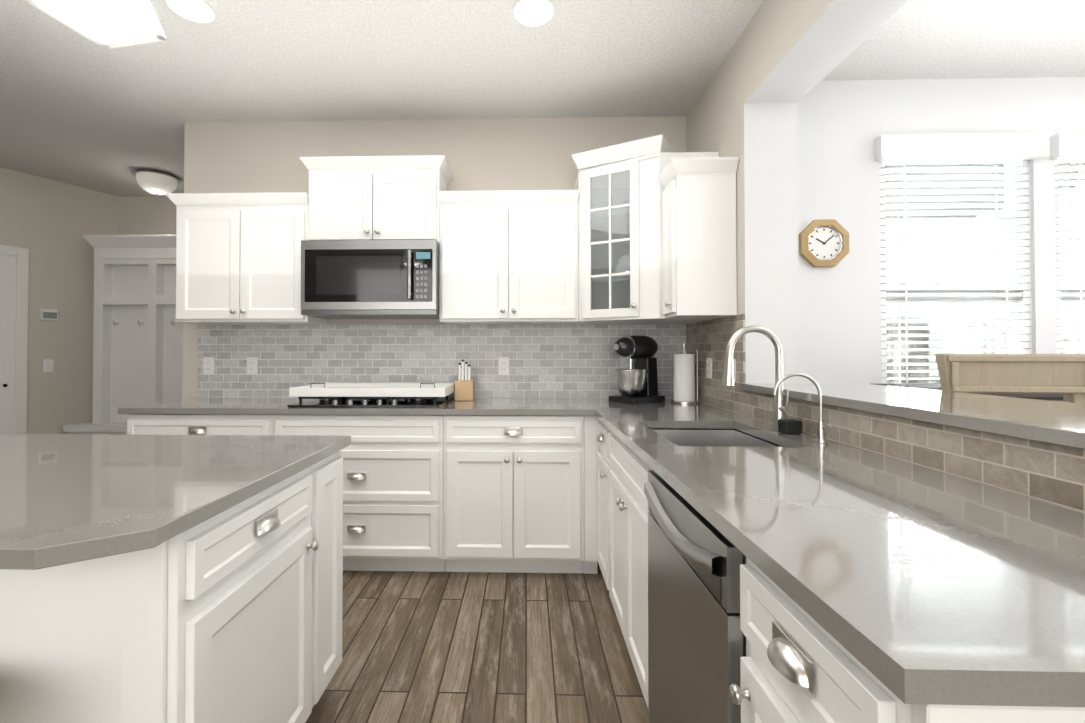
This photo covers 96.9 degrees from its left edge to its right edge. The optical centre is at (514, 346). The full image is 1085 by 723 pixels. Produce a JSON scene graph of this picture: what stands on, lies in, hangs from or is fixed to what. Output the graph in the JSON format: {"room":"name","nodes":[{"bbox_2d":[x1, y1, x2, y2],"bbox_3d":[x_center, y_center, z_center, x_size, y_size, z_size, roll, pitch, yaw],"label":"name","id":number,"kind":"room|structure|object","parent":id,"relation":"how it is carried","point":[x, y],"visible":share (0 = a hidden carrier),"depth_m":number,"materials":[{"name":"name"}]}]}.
{"room":"kitchen","nodes":[
{"label":"kitchen","id":0,"kind":"room"},
{"bbox_2d":[0,167,119,433],"bbox_3d":[-5.841,-0.167,1.198,0.150,2.800,8.300,0,-1,26],"label":"wall","id":1,"kind":"structure","parent":0,"point":[48,223],"depth_m":4.43,"materials":[{"name":"beige paint"}]},
{"bbox_2d":[0,245,28,433],"bbox_3d":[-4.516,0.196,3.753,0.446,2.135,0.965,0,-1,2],"label":"hall door","id":2,"kind":"structure","parent":1,"relation":"in","point":[14,272],"depth_m":4.15,"materials":[{"name":"white wood"}]},
{"bbox_2d":[43,359,53,371],"bbox_3d":[-4.230,0.170,4.359,0.010,0.115,0.075,0,-1,26],"label":"light switch","id":3,"kind":"object","parent":1,"relation":"attached to","point":[48,365],"visible":1,"depth_m":4.36,"materials":[{"name":"white plastic"}]},
{"bbox_2d":[40,308,58,319],"bbox_3d":[-4.223,-0.295,4.361,0.027,0.100,0.120,0,-1,26],"label":"thermostat","id":4,"kind":"object","parent":1,"relation":"attached to","point":[48,314],"visible":0.96,"depth_m":4.35,"materials":[{"name":"white plastic"}]},
{"bbox_2d":[120,196,175,234],"bbox_3d":[-3.206,-0.124,4.911,2.270,2.800,0.150,0,-1,2],"label":"wall","id":5,"kind":"structure","parent":0,"point":[146,215],"depth_m":4.86,"materials":[{"name":"beige paint"}]},
{"bbox_2d":[182,116,685,398],"bbox_3d":[-0.427,-0.142,3.307,3.670,2.800,0.150,0,-1,2],"label":"wall","id":6,"kind":"structure","parent":0,"point":[493,154],"depth_m":3.25,"materials":[{"name":"beige paint"}]},
{"bbox_2d":[166,192,327,324],"bbox_3d":[-1.701,-0.547,3.094,0.867,0.789,0.349,0,-1,2],"label":"upper cabinet","id":7,"kind":"object","parent":6,"relation":"attached to","point":[238,258],"visible":0.94,"depth_m":2.95,"materials":[{"name":"white wood"}]},
{"bbox_2d":[300,155,452,243],"bbox_3d":[-0.861,-0.898,3.076,0.888,0.522,0.349,0,-1,2],"label":"upper cabinet","id":8,"kind":"object","parent":6,"relation":"attached to","point":[373,197],"visible":0.98,"depth_m":2.94,"materials":[{"name":"white wood"}]},
{"bbox_2d":[301,240,439,318],"bbox_3d":[-0.862,-0.412,3.019,0.808,0.443,0.449,0,-1,2],"label":"over-the-range microwave","id":9,"kind":"object","parent":8,"relation":"attached to","point":[369,279],"visible":1,"depth_m":2.85,"materials":[{"name":"silver metal"}]},
{"bbox_2d":[197,324,684,397],"bbox_3d":[-0.502,0.094,3.226,3.304,0.491,0.009,0,-1,2],"label":"tile backsplash","id":10,"kind":"structure","parent":6,"relation":"attached to","point":[564,360],"depth_m":3.22,"materials":[{"name":"grey tile"}]},
{"bbox_2d":[203,357,213,373],"bbox_3d":[-2.074,0.127,3.258,0.072,0.116,0.008,0,-1,2],"label":"electrical outlet","id":11,"kind":"object","parent":10,"relation":"attached to","point":[208,365],"visible":1,"depth_m":3.26,"materials":[{"name":"white plastic"}]},
{"bbox_2d":[247,357,257,373],"bbox_3d":[-1.774,0.127,3.250,0.072,0.116,0.008,0,-1,2],"label":"electrical outlet","id":12,"kind":"object","parent":10,"relation":"attached to","point":[252,365],"visible":1,"depth_m":3.25,"materials":[{"name":"white plastic"}]},
{"bbox_2d":[498,357,508,374],"bbox_3d":[-0.070,0.127,3.205,0.072,0.116,0.008,0,-1,2],"label":"electrical outlet","id":13,"kind":"object","parent":10,"relation":"attached to","point":[503,365],"visible":1,"depth_m":3.20,"materials":[{"name":"white plastic"}]},
{"bbox_2d":[620,357,628,368],"bbox_3d":[0.740,0.127,3.184,0.072,0.116,0.008,0,-1,2],"label":"electrical outlet","id":14,"kind":"object","parent":10,"relation":"attached to","point":[624,363],"visible":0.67,"depth_m":3.18,"materials":[{"name":"white plastic"}]},
{"bbox_2d":[439,190,578,324],"bbox_3d":[-0.031,-0.548,3.050,0.846,0.789,0.349,0,-1,2],"label":"upper cabinet","id":15,"kind":"object","parent":6,"relation":"attached to","point":[508,256],"visible":1,"depth_m":2.91,"materials":[{"name":"white wood"}]},
{"bbox_2d":[572,134,718,323],"bbox_3d":[0.743,-0.655,2.908,0.791,1.001,0.595,0,-1,2],"label":"upper cabinet","id":16,"kind":"object","parent":6,"relation":"attached to","point":[620,188],"visible":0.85,"depth_m":2.80,"materials":[{"name":"white wood"}]},
{"bbox_2d":[305,561,648,722],"bbox_3d":[-1.629,1.263,1.547,13.800,0.050,8.700,0,-1,2],"label":"floor","id":17,"kind":"structure","parent":0,"point":[458,647],"depth_m":1.95,"materials":[{"name":"brown wood"}]},
{"bbox_2d":[63,234,182,434],"bbox_3d":[-3.211,0.118,4.617,1.884,2.310,0.428,0,-1,2],"label":"hall tree","id":18,"kind":"object","parent":17,"relation":"on","point":[137,344],"visible":0.35,"depth_m":4.56,"materials":[{"name":"white wood"}]},
{"bbox_2d":[0,451,342,722],"bbox_3d":[-1.610,0.797,1.336,2.049,0.877,0.812,0,-1,2],"label":"kitchen island","id":19,"kind":"object","parent":17,"relation":"on","point":[233,614],"visible":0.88,"depth_m":0.95,"materials":[{"name":"white wood"}]},
{"bbox_2d":[0,434,350,569],"bbox_3d":[-1.636,0.334,1.271,2.060,0.033,1.014,0,-1,2],"label":"island countertop","id":20,"kind":"structure","parent":19,"relation":"on","point":[68,498],"depth_m":1.11,"materials":[{"name":"stone"}]},
{"bbox_2d":[127,414,273,434],"bbox_3d":[-1.722,0.815,2.920,0.822,0.877,0.667,0,-1,2],"label":"drawer","id":21,"kind":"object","parent":17,"relation":"on","point":[194,424],"depth_m":2.63,"materials":[{"name":"white wood"}]},
{"bbox_2d":[274,415,444,571],"bbox_3d":[-0.844,0.815,2.898,0.930,0.877,0.664,0,-1,2],"label":"drawers","id":22,"kind":"object","parent":17,"relation":"on","point":[392,492],"visible":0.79,"depth_m":2.60,"materials":[{"name":"white wood"}]},
{"bbox_2d":[118,397,707,415],"bbox_3d":[-0.514,0.353,2.898,3.287,0.033,0.638,0,-1,2],"label":"countertop","id":23,"kind":"structure","parent":22,"relation":"on","point":[197,405],"depth_m":2.65,"materials":[{"name":"stone"}]},
{"bbox_2d":[287,396,453,407],"bbox_3d":[-0.825,0.309,2.902,0.845,0.052,0.520,0,-1,2],"label":"gas cooktop","id":24,"kind":"object","parent":23,"relation":"in","point":[424,402],"visible":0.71,"depth_m":2.71,"materials":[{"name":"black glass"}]},
{"bbox_2d":[289,383,453,396],"bbox_3d":[-0.825,0.244,2.933,0.885,0.079,0.460,0,-1,2],"label":"tray","id":25,"kind":"object","parent":24,"relation":"on","point":[379,389],"visible":0.88,"depth_m":2.71,"materials":[{"name":"white plastic"}]},
{"bbox_2d":[454,360,474,400],"bbox_3d":[-0.314,0.208,3.055,0.116,0.257,0.120,0,-1,2],"label":"knife block","id":26,"kind":"object","parent":23,"relation":"on","point":[464,390],"visible":1,"depth_m":3.00,"materials":[{"name":"brown wood"}]},
{"bbox_2d":[609,335,664,403],"bbox_3d":[0.757,0.132,2.974,0.348,0.409,0.335,0,-1,2],"label":"stand mixer","id":27,"kind":"object","parent":23,"relation":"on","point":[638,384],"visible":1,"depth_m":2.90,"materials":[{"name":"grey metal"}]},
{"bbox_2d":[671,343,697,403],"bbox_3d":[1.019,0.157,2.881,0.148,0.356,0.150,0,-1,2],"label":"paper towel holder","id":28,"kind":"object","parent":23,"relation":"on","point":[684,376],"visible":1,"depth_m":2.83,"materials":[{"name":"white paper"}]},
{"bbox_2d":[443,415,583,572],"bbox_3d":[0.003,0.814,2.874,0.760,0.877,0.667,0,-1,2],"label":"base cabinet","id":29,"kind":"object","parent":17,"relation":"on","point":[513,493],"depth_m":2.58,"materials":[{"name":"white wood"}]},
{"bbox_2d":[582,416,599,573],"bbox_3d":[0.757,0.815,2.879,0.743,0.877,0.618,0,-1,2],"label":"base cabinet","id":30,"kind":"object","parent":17,"relation":"on","point":[591,450],"visible":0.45,"depth_m":2.58,"materials":[{"name":"white wood"}]},
{"bbox_2d":[596,421,611,589],"bbox_3d":[0.759,0.809,2.380,0.709,0.877,0.378,0,-1,2],"label":"base cabinet","id":31,"kind":"object","parent":17,"relation":"on","point":[604,464],"visible":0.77,"depth_m":2.36,"materials":[{"name":"white wood"}]},
{"bbox_2d":[609,428,706,707],"bbox_3d":[0.744,0.802,1.809,0.709,0.877,0.760,0,-1,2],"label":"base cabinet","id":32,"kind":"object","parent":17,"relation":"on","point":[628,541],"visible":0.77,"depth_m":1.75,"materials":[{"name":"white wood"}]},
{"bbox_2d":[644,470,745,722],"bbox_3d":[0.688,0.797,1.138,0.627,0.872,0.575,0,-1,2],"label":"dishwasher","id":33,"kind":"object","parent":17,"relation":"on","point":[696,635],"visible":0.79,"depth_m":1.06,"materials":[{"name":"silver metal"}]},
{"bbox_2d":[729,557,911,722],"bbox_3d":[0.714,0.789,0.660,0.709,0.877,0.372,0,-1,2],"label":"base cabinet","id":34,"kind":"object","parent":17,"relation":"on","point":[798,664],"visible":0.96,"depth_m":0.67,"materials":[{"name":"white wood"}]},
{"bbox_2d":[912,704,1084,722],"bbox_3d":[0.867,0.786,0.455,0.932,0.877,0.029,0,-1,2],"label":"peninsula end panel","id":35,"kind":"object","parent":34,"relation":"attached to","point":[926,713],"visible":0.44,"depth_m":0.46,"materials":[{"name":"white wood"}]},
{"bbox_2d":[590,405,1084,706],"bbox_3d":[0.746,0.336,1.484,0.692,0.033,2.070,0,-1,2],"label":"countertop","id":36,"kind":"structure","parent":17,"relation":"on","point":[906,583],"depth_m":0.73,"materials":[{"name":"stone"}]},
{"bbox_2d":[652,429,782,446],"bbox_3d":[0.752,0.469,1.834,0.477,0.214,0.632,0,-1,2],"label":"undermount sink","id":37,"kind":"object","parent":36,"relation":"in","point":[711,437],"visible":0.06,"depth_m":2.11,"materials":[{"name":"silver metal"}]},
{"bbox_2d":[722,325,789,430],"bbox_3d":[0.937,0.119,1.854,0.249,0.408,0.098,0,-1,2],"label":"gooseneck faucet","id":38,"kind":"object","parent":36,"relation":"on","point":[781,409],"visible":0.85,"depth_m":1.86,"materials":[{"name":"silver metal"}]},
{"bbox_2d":[778,419,801,433],"bbox_3d":[1.031,0.298,1.796,0.065,0.049,0.055,0,-1,2],"label":"sponge caddy","id":39,"kind":"object","parent":36,"relation":"on","point":[789,426],"visible":1,"depth_m":1.77,"materials":[{"name":"black plastic"}]},
{"bbox_2d":[773,373,832,442],"bbox_3d":[0.964,0.204,1.601,0.179,0.233,0.080,0,-1,2],"label":"tap","id":40,"kind":"object","parent":36,"relation":"on","point":[820,437],"visible":1,"depth_m":1.61,"materials":[{"name":"silver metal"}]},
{"bbox_2d":[874,384,1062,400],"bbox_3d":[2.698,0.726,2.500,1.400,1.045,0.380,0,-1,2],"label":"pub table","id":41,"kind":"object","parent":17,"relation":"on","point":[1049,396],"visible":0.06,"depth_m":2.33,"materials":[{"name":"brown wood"}]},
{"bbox_2d":[935,354,1084,403],"bbox_3d":[1.953,0.636,2.041,0.539,1.215,0.485,0,-1,8],"label":"bar chair","id":42,"kind":"object","parent":17,"relation":"on","point":[1064,374],"visible":0.31,"depth_m":1.82,"materials":[{"name":"brown wood"}]},
{"bbox_2d":[0,0,1084,217],"bbox_3d":[-1.629,-1.587,1.580,13.800,0.050,8.700,0,-1,2],"label":"ceiling","id":43,"kind":"structure","parent":0,"point":[78,109],"depth_m":2.63,"materials":[{"name":"white paint"}]},
{"bbox_2d":[25,0,166,48],"bbox_3d":[-1.038,-1.191,1.200,0.200,0.750,0.200,0,-1,12],"label":"ceiling light","id":44,"kind":"object","parent":43,"relation":"hanging from","point":[108,24],"visible":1,"depth_m":1.25,"materials":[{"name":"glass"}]},
{"bbox_2d":[133,169,179,197],"bbox_3d":[-3.178,-1.431,4.270,0.340,0.199,0.340,0,-1,2],"label":"flush-mount ceiling light","id":45,"kind":"object","parent":43,"relation":"attached to","point":[155,182],"visible":1,"depth_m":4.18,"materials":[{"name":"white glass"}]},
{"bbox_2d":[164,0,215,22],"bbox_3d":[-1.481,-1.550,2.198,0.196,0.009,0.196,0,-1,2],"label":"recessed light","id":46,"kind":"object","parent":43,"relation":"in","point":[199,11],"visible":1,"depth_m":2.21,"materials":[{"name":"white"}]},
{"bbox_2d":[512,0,554,26],"bbox_3d":[0.089,-1.550,2.223,0.196,0.009,0.196,0,-1,2],"label":"recessed light","id":47,"kind":"object","parent":43,"relation":"in","point":[532,13],"visible":1,"depth_m":2.23,"materials":[{"name":"white"}]},
{"bbox_2d":[686,31,798,414],"bbox_3d":[1.266,-0.148,2.763,0.256,2.800,0.850,0,-1,2],"label":"wall column","id":48,"kind":"structure","parent":0,"point":[759,140],"depth_m":2.35,"materials":[{"name":"beige paint"}]},
{"bbox_2d":[658,157,738,317],"bbox_3d":[0.954,-0.554,2.522,0.349,0.789,0.250,0,-1,2],"label":"upper cabinet","id":49,"kind":"object","parent":48,"relation":"attached to","point":[699,262],"visible":1,"depth_m":2.44,"materials":[{"name":"white wood"}]},
{"bbox_2d":[744,0,907,103],"bbox_3d":[1.188,-1.403,-0.172,0.256,0.360,5.050,0,-1,2],"label":"header beam","id":50,"kind":"structure","parent":0,"point":[796,51],"depth_m":1.99,"materials":[{"name":"beige paint"}]},
{"bbox_2d":[749,416,1084,512],"bbox_3d":[1.230,0.717,1.400,0.256,1.038,1.855,0,-1,2],"label":"wall","id":51,"kind":"structure","parent":0,"point":[951,474],"depth_m":1.19,"materials":[{"name":"beige tile"}]},
{"bbox_2d":[685,314,1084,511],"bbox_3d":[1.108,0.078,1.834,0.010,0.491,2.670,0,-1,2],"label":"tile backsplash","id":52,"kind":"structure","parent":51,"relation":"attached to","point":[1052,473],"depth_m":1.30,"materials":[{"name":"beige tile"}]},
{"bbox_2d":[706,358,711,378],"bbox_3d":[1.123,0.122,2.768,0.008,0.116,0.072,0,-1,2],"label":"outlet","id":53,"kind":"object","parent":52,"relation":"attached to","point":[708,367],"visible":1,"depth_m":2.76,"materials":[{"name":"white plastic"}]},
{"bbox_2d":[734,359,735,381],"bbox_3d":[1.115,0.118,2.458,0.009,0.116,0.072,0,-1,2],"label":"light switch","id":54,"kind":"object","parent":52,"relation":"attached to","point":[734,370],"visible":0.15,"depth_m":2.42,"materials":[{"name":"white plastic"}]},
{"bbox_2d":[740,383,1084,448],"bbox_3d":[1.371,0.181,1.379,0.594,0.031,1.898,0,-1,2],"label":"bar ledge","id":55,"kind":"object","parent":51,"relation":"on","point":[1055,422],"visible":0.92,"depth_m":1.33,"materials":[{"name":"stone"}]},
{"bbox_2d":[797,77,1084,383],"bbox_3d":[3.351,-0.148,2.808,3.910,2.800,0.150,0,-1,2],"label":"wall","id":56,"kind":"structure","parent":0,"point":[842,125],"depth_m":2.77,"materials":[{"name":"white paint"}]},
{"bbox_2d":[799,219,848,266],"bbox_3d":[1.782,-0.597,2.760,0.268,0.268,0.036,0,-1,2],"label":"clock","id":57,"kind":"object","parent":56,"relation":"attached to","point":[824,243],"visible":1,"depth_m":2.75,"materials":[{"name":"brown wood"}]},
{"bbox_2d":[874,133,1048,383],"bbox_3d":[2.547,-0.291,2.788,0.945,1.825,0.176,0,-1,2],"label":"window blinds","id":58,"kind":"object","parent":56,"relation":"attached to","point":[1014,153],"visible":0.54,"depth_m":2.79,"materials":[{"name":"white plastic"}]},
{"bbox_2d":[1049,132,1084,353],"bbox_3d":[3.527,-0.291,2.763,0.945,1.825,0.176,0,-1,2],"label":"window blinds","id":59,"kind":"object","parent":56,"relation":"attached to","point":[1067,147],"visible":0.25,"depth_m":2.77,"materials":[{"name":"white plastic"}]},
{"label":"outside","id":60,"kind":"structure","parent":0,"visible":0},
{"bbox_2d":[886,185,1084,383],"bbox_3d":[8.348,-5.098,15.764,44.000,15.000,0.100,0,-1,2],"label":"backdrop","id":61,"kind":"structure","parent":60,"point":[913,360],"depth_m":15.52,"materials":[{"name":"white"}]}
]}

